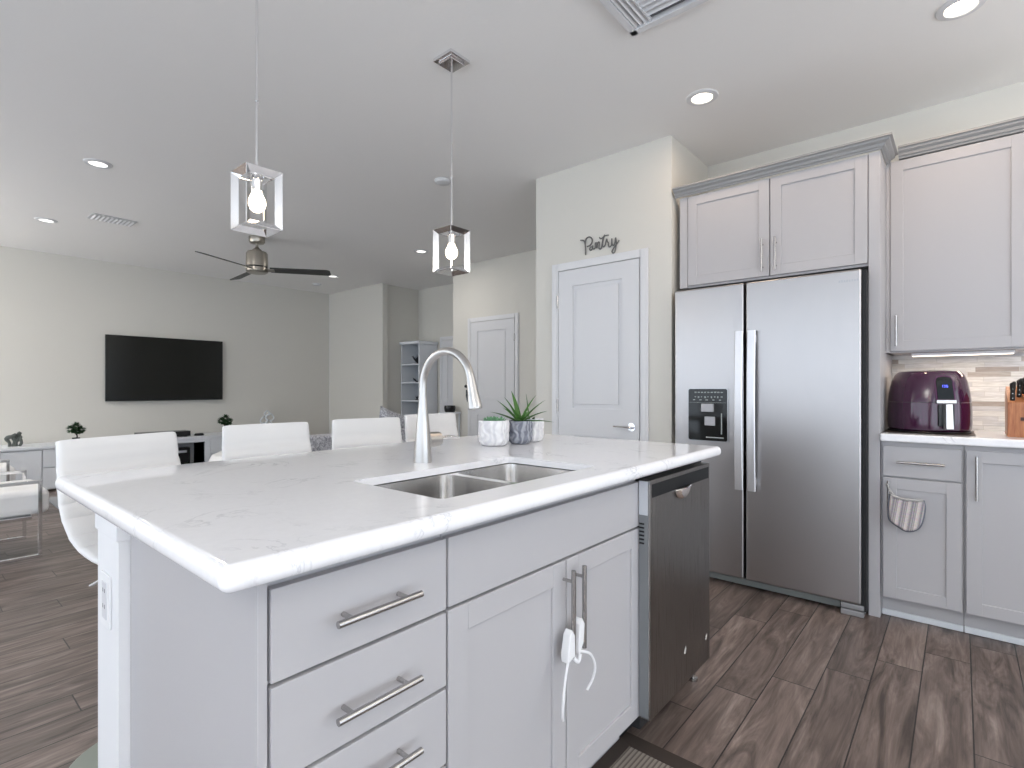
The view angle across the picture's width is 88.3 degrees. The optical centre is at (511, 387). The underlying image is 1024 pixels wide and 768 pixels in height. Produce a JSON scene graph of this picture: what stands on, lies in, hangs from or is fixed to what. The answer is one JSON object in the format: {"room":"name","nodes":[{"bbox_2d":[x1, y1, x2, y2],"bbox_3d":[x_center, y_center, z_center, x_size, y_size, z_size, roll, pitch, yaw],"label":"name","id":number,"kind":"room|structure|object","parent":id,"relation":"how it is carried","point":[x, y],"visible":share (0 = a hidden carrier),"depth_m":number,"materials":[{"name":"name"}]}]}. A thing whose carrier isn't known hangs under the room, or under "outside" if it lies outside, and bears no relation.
{"room":"kitchen","nodes":[
{"label":"kitchen","id":0,"kind":"room"},
{"bbox_2d":[0,246,328,444],"bbox_3d":[-5.621,-0.215,6.016,0.140,2.710,7.671,0,0,40],"label":"wall","id":1,"kind":"structure","parent":0,"point":[57,311],"depth_m":6.81,"materials":[{"name":"white paint"}]},
{"bbox_2d":[105,334,222,400],"bbox_3d":[-4.605,-0.241,7.048,0.065,0.831,1.360,0,0,40],"label":"television","id":2,"kind":"object","parent":1,"relation":"attached to","point":[137,368],"visible":1,"depth_m":6.96,"materials":[{"name":"black plastic"}]},
{"bbox_2d":[329,283,387,432],"bbox_3d":[-2.483,-0.215,8.444,1.490,2.710,0.093,0,0,40],"label":"wall","id":3,"kind":"structure","parent":0,"point":[358,318],"depth_m":8.32,"materials":[{"name":"white paint"}]},
{"bbox_2d":[95,142,707,767],"bbox_3d":[0.199,-0.215,2.505,0.206,2.710,3.448,0,0,40],"label":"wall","id":4,"kind":"structure","parent":0,"point":[113,542],"depth_m":1.17,"materials":[{"name":"white paint"}]},
{"bbox_2d":[100,570,111,629],"bbox_3d":[-0.929,0.485,1.204,0.080,0.120,0.007,0,0,40],"label":"wall outlet","id":5,"kind":"object","parent":4,"relation":"attached to","point":[105,579],"visible":1,"depth_m":1.19,"materials":[{"name":"white plastic"}]},
{"bbox_2d":[55,434,720,593],"bbox_3d":[-0.179,0.245,1.683,1.059,0.038,1.801,0,0,40],"label":"countertop","id":6,"kind":"structure","parent":4,"relation":"on","point":[235,525],"depth_m":1.10,"materials":[{"name":"white stone"}]},
{"bbox_2d":[414,347,481,462],"bbox_3d":[-0.149,0.054,1.573,0.268,0.343,0.178,0,0,40],"label":"kitchen faucet","id":7,"kind":"object","parent":6,"relation":"on","point":[425,439],"visible":1,"depth_m":1.57,"materials":[{"name":"silver metal"}]},
{"bbox_2d":[373,463,575,498],"bbox_3d":[-0.075,0.336,1.395,0.349,0.178,0.614,0,0,40],"label":"sink","id":8,"kind":"object","parent":6,"relation":"in","point":[452,484],"visible":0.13,"depth_m":1.48,"materials":[{"name":"silver metal"}]},
{"bbox_2d":[478,416,509,445],"bbox_3d":[-0.071,0.169,2.057,0.123,0.113,0.123,0,0,-26],"label":"potted succulent","id":9,"kind":"object","parent":6,"relation":"on","point":[492,431],"visible":1,"depth_m":2.01,"materials":[{"name":"white ceramic"}]},
{"bbox_2d":[493,391,550,443],"bbox_3d":[0.040,0.120,2.124,0.178,0.209,0.187,0,0,-43],"label":"aloe","id":10,"kind":"object","parent":6,"relation":"on","point":[520,429],"visible":0.91,"depth_m":2.09,"materials":[{"name":"grey ceramic"}]},
{"bbox_2d":[526,396,543,441],"bbox_3d":[0.083,0.125,2.213,0.103,0.200,0.102,0,0,40],"label":"potted snake plant","id":11,"kind":"object","parent":6,"relation":"on","point":[538,426],"visible":0.5,"depth_m":2.17,"materials":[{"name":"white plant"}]},
{"bbox_2d":[388,285,417,413],"bbox_3d":[-1.769,-0.215,8.318,0.140,2.710,0.629,0,0,40],"label":"wall","id":12,"kind":"structure","parent":0,"point":[402,302],"depth_m":8.21,"materials":[{"name":"white paint"}]},
{"bbox_2d":[418,284,452,412],"bbox_3d":[-0.818,-0.215,8.000,1.720,2.710,0.120,0,0,40],"label":"wall","id":13,"kind":"structure","parent":0,"point":[435,304],"depth_m":8.21,"materials":[{"name":"white paint"}]},
{"bbox_2d":[440,336,452,411],"bbox_3d":[-0.754,0.180,7.852,0.948,1.919,0.020,0,0,40],"label":"door","id":14,"kind":"structure","parent":13,"relation":"in","point":[446,362],"depth_m":8.05,"materials":[{"name":"white wood"}]},
{"bbox_2d":[453,250,535,436],"bbox_3d":[0.265,-0.215,6.092,2.623,2.710,0.120,0,0,40],"label":"wall","id":15,"kind":"structure","parent":0,"point":[506,284],"depth_m":6.37,"materials":[{"name":"white paint"}]},
{"bbox_2d":[468,313,518,435],"bbox_3d":[-0.260,0.133,6.411,0.838,2.014,0.073,0,0,40],"label":"door","id":16,"kind":"structure","parent":15,"relation":"attached to","point":[493,346],"depth_m":6.40,"materials":[{"name":"white wood"}]},
{"bbox_2d":[0,0,1023,293],"bbox_3d":[-1.199,-1.620,2.795,11.150,0.100,8.700,0,0,40],"label":"ceiling","id":17,"kind":"structure","parent":0,"point":[354,104],"depth_m":2.92,"materials":[{"name":"white paint"}]},
{"bbox_2d":[34,217,57,222],"bbox_3d":[-4.368,-1.565,4.942,0.168,0.009,0.168,0,0,40],"label":"recessed light","id":18,"kind":"object","parent":17,"relation":"in","point":[46,220],"visible":1,"depth_m":4.93,"materials":[{"name":"white plastic"}]},
{"bbox_2d":[83,158,112,168],"bbox_3d":[-2.899,-1.565,3.691,0.168,0.009,0.168,0,0,40],"label":"recessed light","id":19,"kind":"object","parent":17,"relation":"in","point":[97,163],"visible":1,"depth_m":3.69,"materials":[{"name":"white plastic"}]},
{"bbox_2d":[87,213,136,226],"bbox_3d":[-3.736,-1.561,4.929,0.220,0.016,0.340,0,0,40],"label":"ceiling vent","id":20,"kind":"object","parent":17,"relation":"in","point":[94,216],"visible":1,"depth_m":4.91,"materials":[{"name":"grey metal"}]},
{"bbox_2d":[231,0,282,236],"bbox_3d":[-0.892,-1.059,1.844,0.126,1.020,0.126,0,0,40],"label":"pendant light","id":21,"kind":"object","parent":17,"relation":"hanging from","point":[256,201],"visible":1,"depth_m":1.84,"materials":[{"name":"silver metal"}]},
{"bbox_2d":[250,172,271,190],"bbox_3d":[-0.892,-0.717,1.844,0.038,0.059,0.100,0,0,40],"label":"socket","id":22,"kind":"object","parent":21,"relation":"attached to","point":[256,179],"depth_m":1.83,"materials":[{"name":"silver metal"}]},
{"bbox_2d":[195,235,330,279],"bbox_3d":[-2.785,-1.379,5.570,1.183,0.379,1.297,0,0,40],"label":"ceiling fan","id":23,"kind":"object","parent":17,"relation":"hanging from","point":[256,259],"visible":1,"depth_m":5.46,"materials":[{"name":"silver metal"}]},
{"bbox_2d":[414,249,427,252],"bbox_3d":[-1.046,-1.565,6.066,0.168,0.009,0.168,0,0,40],"label":"recessed light","id":24,"kind":"object","parent":17,"relation":"in","point":[416,250],"visible":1,"depth_m":6.05,"materials":[{"name":"white"}]},
{"bbox_2d":[434,177,450,185],"bbox_3d":[-0.526,-1.554,3.994,0.124,0.029,0.124,0,0,40],"label":"smoke detector","id":25,"kind":"object","parent":17,"relation":"attached to","point":[442,181],"visible":1,"depth_m":3.96,"materials":[{"name":"grey plastic"}]},
{"bbox_2d":[433,48,469,275],"bbox_3d":[-0.289,-1.059,2.521,0.126,1.020,0.126,0,0,40],"label":"pendant light","id":26,"kind":"object","parent":17,"relation":"hanging from","point":[450,60],"visible":1,"depth_m":2.51,"materials":[{"name":"silver metal"}]},
{"bbox_2d":[448,231,459,243],"bbox_3d":[-0.289,-0.717,2.521,0.038,0.059,0.100,0,0,40],"label":"socket","id":27,"kind":"object","parent":26,"relation":"attached to","point":[451,234],"depth_m":2.51,"materials":[{"name":"silver metal"}]},
{"bbox_2d":[599,0,707,35],"bbox_3d":[0.551,-1.557,2.059,0.370,0.026,0.370,0,0,40],"label":"ceiling vent","id":28,"kind":"object","parent":17,"relation":"in","point":[636,16],"visible":1,"depth_m":2.17,"materials":[{"name":"white metal"}]},
{"bbox_2d":[686,88,718,105],"bbox_3d":[1.027,-1.565,2.849,0.168,0.009,0.168,0,0,40],"label":"recessed light","id":29,"kind":"object","parent":17,"relation":"in","point":[700,97],"visible":1,"depth_m":2.84,"materials":[{"name":"white plastic"}]},
{"bbox_2d":[935,0,986,20],"bbox_3d":[1.848,-1.565,2.170,0.168,0.009,0.168,0,0,40],"label":"recessed light","id":30,"kind":"object","parent":17,"relation":"in","point":[950,10],"visible":1,"depth_m":2.18,"materials":[{"name":"white plastic"}]},
{"bbox_2d":[0,489,1023,767],"bbox_3d":[-1.199,1.190,2.795,11.150,0.100,8.700,0,0,40],"label":"floor","id":31,"kind":"structure","parent":0,"point":[786,681],"depth_m":2.02,"materials":[{"name":"brown wood"}]},
{"bbox_2d":[0,459,15,481],"bbox_3d":[-4.848,0.738,4.409,0.642,0.803,0.964,0,0,40],"label":"accent chair","id":32,"kind":"object","parent":31,"relation":"on","point":[5,465],"visible":0.55,"depth_m":4.53,"materials":[{"name":"silver metal"}]},
{"bbox_2d":[0,470,48,564],"bbox_3d":[-3.694,0.738,3.426,0.675,0.803,0.964,0,0,40],"label":"accent chair","id":33,"kind":"object","parent":31,"relation":"on","point":[19,499],"visible":1,"depth_m":3.52,"materials":[{"name":"silver metal"}]},
{"bbox_2d":[0,479,48,518],"bbox_3d":[-3.633,0.770,3.498,0.609,0.171,0.775,0,0,40],"label":"seat cushion","id":34,"kind":"object","parent":33,"relation":"on","point":[16,502],"depth_m":3.50,"materials":[{"name":"white fabric"}]},
{"bbox_2d":[49,497,58,508],"bbox_3d":[-2.979,1.133,5.755,2.200,0.013,2.900,0,0,40],"label":"area rug","id":35,"kind":"object","parent":31,"relation":"on","point":[53,500],"visible":0.02,"depth_m":5.20,"materials":[{"name":"grey carpet"}]},
{"bbox_2d":[208,451,221,461],"bbox_3d":[-3.123,0.915,6.049,0.660,0.420,0.660,0,0,40],"label":"pouf","id":36,"kind":"object","parent":35,"relation":"on","point":[217,456],"visible":0.06,"depth_m":5.82,"materials":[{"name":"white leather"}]},
{"bbox_2d":[0,432,221,489],"bbox_3d":[-4.668,0.880,6.616,0.512,0.480,3.420,0,0,40],"label":"media console","id":37,"kind":"object","parent":31,"relation":"on","point":[38,460],"visible":0.2,"depth_m":5.77,"materials":[{"name":"white paint"}]},
{"bbox_2d":[4,431,22,446],"bbox_3d":[-5.392,0.562,5.703,0.050,0.168,0.152,0,0,40],"label":"ornament","id":38,"kind":"object","parent":37,"relation":"on","point":[16,438],"visible":1,"depth_m":5.70,"materials":[{"name":"grey metal"}]},
{"bbox_2d":[66,422,85,438],"bbox_3d":[-5.034,0.517,6.089,0.114,0.245,0.198,0,0,40],"label":"topiary","id":39,"kind":"object","parent":37,"relation":"on","point":[76,426],"visible":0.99,"depth_m":6.08,"materials":[{"name":"green plant"}]},
{"bbox_2d":[134,430,190,436],"bbox_3d":[-4.459,0.602,6.733,0.200,0.074,0.570,0,0,40],"label":"soundbar","id":40,"kind":"object","parent":37,"relation":"on","point":[178,432],"visible":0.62,"depth_m":6.79,"materials":[{"name":"black plastic"}]},
{"bbox_2d":[178,447,189,463],"bbox_3d":[-4.421,0.937,6.931,0.122,0.284,0.300,0,0,40],"label":"box","id":41,"kind":"object","parent":37,"relation":"on","point":[183,452],"visible":0.29,"depth_m":6.96,"materials":[{"name":"black plastic"}]},
{"bbox_2d":[218,414,232,425],"bbox_3d":[-3.994,0.505,7.341,0.121,0.269,0.222,0,0,40],"label":"topiary","id":42,"kind":"object","parent":37,"relation":"on","point":[223,420],"visible":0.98,"depth_m":7.33,"materials":[{"name":"green plant"}]},
{"bbox_2d":[260,410,273,423],"bbox_3d":[-3.617,0.488,7.783,0.060,0.303,0.208,0,0,40],"label":"glass sculpture","id":43,"kind":"object","parent":37,"relation":"on","point":[269,413],"visible":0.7,"depth_m":7.77,"materials":[{"name":"clear glass"}]},
{"bbox_2d":[55,432,180,767],"bbox_3d":[-1.096,0.646,1.619,0.476,0.986,0.410,0,0,23],"label":"bar stool","id":44,"kind":"object","parent":31,"relation":"on","point":[147,450],"visible":0.23,"depth_m":1.59,"materials":[{"name":"white leather"}]},
{"bbox_2d":[222,422,311,459],"bbox_3d":[-0.918,0.646,2.119,0.476,0.986,0.410,0,0,44],"label":"bar stool","id":45,"kind":"object","parent":31,"relation":"on","point":[269,439],"visible":0.15,"depth_m":2.21,"materials":[{"name":"white leather"}]},
{"bbox_2d":[130,535,445,767],"bbox_3d":[-0.469,0.702,1.083,0.664,0.874,0.364,0,0,40],"label":"base cabinet","id":46,"kind":"object","parent":31,"relation":"on","point":[343,664],"visible":0.84,"depth_m":0.89,"materials":[{"name":"grey wood"}]},
{"bbox_2d":[310,428,405,450],"bbox_3d":[-1.651,0.768,4.894,0.860,0.741,1.594,0,0,40],"label":"sofa","id":47,"kind":"object","parent":31,"relation":"on","point":[319,442],"visible":0.02,"depth_m":4.35,"materials":[{"name":"grey fabric"}]},
{"bbox_2d":[379,406,404,427],"bbox_3d":[-1.196,0.458,5.327,0.156,0.552,0.554,0,0,40],"label":"throw pillow","id":48,"kind":"object","parent":47,"relation":"on","point":[384,412],"visible":0.14,"depth_m":5.27,"materials":[{"name":"grey fabric"}]},
{"bbox_2d":[332,417,402,449],"bbox_3d":[-0.618,0.646,2.491,0.410,0.986,0.476,0,0,-38],"label":"bar stool","id":49,"kind":"object","parent":31,"relation":"on","point":[360,432],"visible":0.12,"depth_m":2.59,"materials":[{"name":"white leather"}]},
{"bbox_2d":[399,340,437,414],"bbox_3d":[-1.449,0.217,8.192,0.470,1.845,0.385,0,0,40],"label":"bookcase","id":50,"kind":"object","parent":31,"relation":"on","point":[422,350],"visible":0.56,"depth_m":8.20,"materials":[{"name":"white paint"}]},
{"bbox_2d":[404,413,457,441],"bbox_3d":[-0.358,0.646,2.949,0.410,0.986,0.476,0,0,-44],"label":"bar stool","id":51,"kind":"object","parent":31,"relation":"on","point":[445,423],"visible":0.12,"depth_m":3.07,"materials":[{"name":"white leather"}]},
{"bbox_2d":[439,412,460,436],"bbox_3d":[-0.794,0.727,6.745,0.155,0.824,0.240,0,0,40],"label":"stand","id":52,"kind":"object","parent":31,"relation":"on","point":[458,413],"visible":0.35,"depth_m":6.77,"materials":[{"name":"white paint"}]},
{"bbox_2d":[444,405,455,411],"bbox_3d":[-0.796,0.274,6.746,0.148,0.082,0.148,0,0,40],"label":"storage basket","id":53,"kind":"object","parent":52,"relation":"on","point":[447,408],"visible":0.96,"depth_m":6.69,"materials":[{"name":"black plastic"}]},
{"bbox_2d":[440,480,638,767],"bbox_3d":[-0.085,0.711,1.533,0.663,0.857,0.817,0,0,40],"label":"base cabinet","id":54,"kind":"object","parent":31,"relation":"on","point":[515,582],"visible":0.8,"depth_m":1.27,"materials":[{"name":"grey wood"}]},
{"bbox_2d":[561,616,595,721],"bbox_3d":[0.159,0.695,1.310,0.032,0.230,0.148,0,0,40],"label":"lock","id":55,"kind":"object","parent":54,"relation":"attached to","point":[568,643],"visible":0.98,"depth_m":1.29,"materials":[{"name":"white plastic"}]},
{"bbox_2d":[592,732,702,767],"bbox_3d":[0.204,1.136,1.117,0.538,0.007,1.165,0,0,40],"label":"kitchen mat","id":56,"kind":"object","parent":31,"relation":"on","point":[630,751],"visible":1,"depth_m":1.61,"materials":[{"name":"grey fabric"}]},
{"bbox_2d":[619,461,708,737],"bbox_3d":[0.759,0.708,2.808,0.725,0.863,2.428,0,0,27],"label":"dishwasher","id":57,"kind":"object","parent":31,"relation":"on","point":[673,526],"visible":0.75,"depth_m":1.73,"materials":[{"name":"silver metal"}]},
{"bbox_2d":[675,269,868,617],"bbox_3d":[1.550,0.276,3.123,0.982,1.727,0.675,0,0,40],"label":"refrigerator","id":58,"kind":"object","parent":31,"relation":"on","point":[773,374],"visible":0.91,"depth_m":2.83,"materials":[{"name":"grey metal"}]},
{"bbox_2d":[869,151,891,616],"bbox_3d":[1.995,-0.016,2.848,0.048,2.312,0.590,0,0,40],"label":"end panel","id":59,"kind":"object","parent":31,"relation":"on","point":[880,362],"visible":0.64,"depth_m":2.63,"materials":[{"name":"grey wood"}]},
{"bbox_2d":[881,441,963,631],"bbox_3d":[2.121,0.703,2.716,0.312,0.873,0.628,0,0,40],"label":"base cabinet","id":60,"kind":"object","parent":31,"relation":"on","point":[922,570],"visible":0.86,"depth_m":2.50,"materials":[{"name":"grey wood"}]},
{"bbox_2d":[886,483,925,531],"bbox_3d":[1.864,0.575,2.503,0.049,0.222,0.158,0,0,-40],"label":"oven mitt","id":61,"kind":"object","parent":60,"relation":"hanging from","point":[908,515],"visible":1,"depth_m":2.49,"materials":[{"name":"fabric"}]},
{"bbox_2d":[964,446,1023,645],"bbox_3d":[2.416,0.703,2.465,0.458,0.873,0.628,0,0,40],"label":"base cabinet","id":62,"kind":"object","parent":31,"relation":"on","point":[993,476],"visible":0.86,"depth_m":2.35,"materials":[{"name":"grey wood"}]},
{"bbox_2d":[880,430,1023,448],"bbox_3d":[2.310,0.245,2.560,0.803,0.038,0.610,0,0,40],"label":"countertop","id":63,"kind":"structure","parent":62,"relation":"on","point":[983,438],"depth_m":2.43,"materials":[{"name":"white stone"}]},
{"bbox_2d":[883,429,974,435],"bbox_3d":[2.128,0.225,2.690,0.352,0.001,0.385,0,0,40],"label":"serving board","id":64,"kind":"object","parent":63,"relation":"on","point":[887,430],"visible":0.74,"depth_m":2.56,"materials":[{"name":"brown"}]},
{"bbox_2d":[887,370,972,433],"bbox_3d":[2.123,0.069,2.690,0.345,0.310,0.355,0,0,40],"label":"air fryer","id":65,"kind":"object","parent":64,"relation":"on","point":[922,401],"visible":1,"depth_m":2.57,"materials":[{"name":"purple plastic"}]},
{"bbox_2d":[1005,377,1023,436],"bbox_3d":[2.370,0.087,2.434,0.128,0.278,0.220,0,0,40],"label":"knife block","id":66,"kind":"object","parent":63,"relation":"on","point":[1014,395],"visible":1,"depth_m":2.40,"materials":[{"name":"orange wood"}]},
{"bbox_2d":[509,420,532,443],"bbox_3d":[0.031,0.179,2.122,0.104,0.092,0.104,0,0,40],"label":"pot","id":67,"kind":"object","parent":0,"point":[520,431],"depth_m":2.08,"materials":[{"name":"grey ceramic"}]},
{"bbox_2d":[536,135,678,442],"bbox_3d":[0.626,-0.215,3.670,1.066,2.710,0.120,0,0,40],"label":"wall","id":68,"kind":"structure","parent":0,"point":[627,195],"depth_m":3.49,"materials":[{"name":"white paint"}]},
{"bbox_2d":[580,235,619,254],"bbox_3d":[0.598,-0.973,3.605,0.308,0.151,0.010,0,0,40],"label":"sign","id":69,"kind":"object","parent":68,"relation":"attached to","point":[602,238],"visible":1,"depth_m":3.59,"materials":[{"name":"grey metal"}]},
{"bbox_2d":[552,248,648,440],"bbox_3d":[0.565,0.123,3.594,0.758,2.034,0.073,0,0,40],"label":"door","id":70,"kind":"structure","parent":68,"relation":"in","point":[600,313],"depth_m":3.58,"materials":[{"name":"white wood"}]},
{"bbox_2d":[708,81,1023,430],"bbox_3d":[2.991,-0.215,2.470,4.089,2.710,0.120,0,0,40],"label":"wall","id":71,"kind":"structure","parent":0,"point":[1007,102],"depth_m":2.99,"materials":[{"name":"white paint"}]},
{"bbox_2d":[672,132,897,289],"bbox_3d":[1.616,-0.920,3.136,1.104,0.617,0.643,0,0,40],"label":"upper cabinet","id":72,"kind":"object","parent":71,"relation":"attached to","point":[815,220],"visible":0.97,"depth_m":2.90,"materials":[{"name":"grey wood"}]},
{"bbox_2d":[886,116,1023,355],"bbox_3d":[2.295,-0.715,2.724,0.568,1.066,0.389,0,0,40],"label":"upper cabinet","id":73,"kind":"object","parent":71,"relation":"attached to","point":[955,201],"visible":0.96,"depth_m":2.62,"materials":[{"name":"grey wood"}]},
{"bbox_2d":[911,350,1014,356],"bbox_3d":[2.289,-0.172,2.687,0.400,0.018,0.060,0,0,40],"label":"light","id":74,"kind":"object","parent":73,"relation":"attached to","point":[995,352],"visible":1,"depth_m":2.66,"materials":[{"name":"white plastic"}]},
{"bbox_2d":[913,353,1013,356],"bbox_3d":[2.289,-0.165,2.687,0.390,0.002,0.050,0,0,40],"label":"diffuser","id":75,"kind":"object","parent":74,"relation":"attached to","point":[914,354],"depth_m":2.70,"materials":[{"name":"white plastic"}]},
{"bbox_2d":[892,352,1023,430],"bbox_3d":[2.701,-0.017,2.634,1.303,0.486,0.006,0,0,40],"label":"backsplash","id":76,"kind":"structure","parent":71,"relation":"attached to","point":[987,376],"depth_m":2.80,"materials":[{"name":"tile"}]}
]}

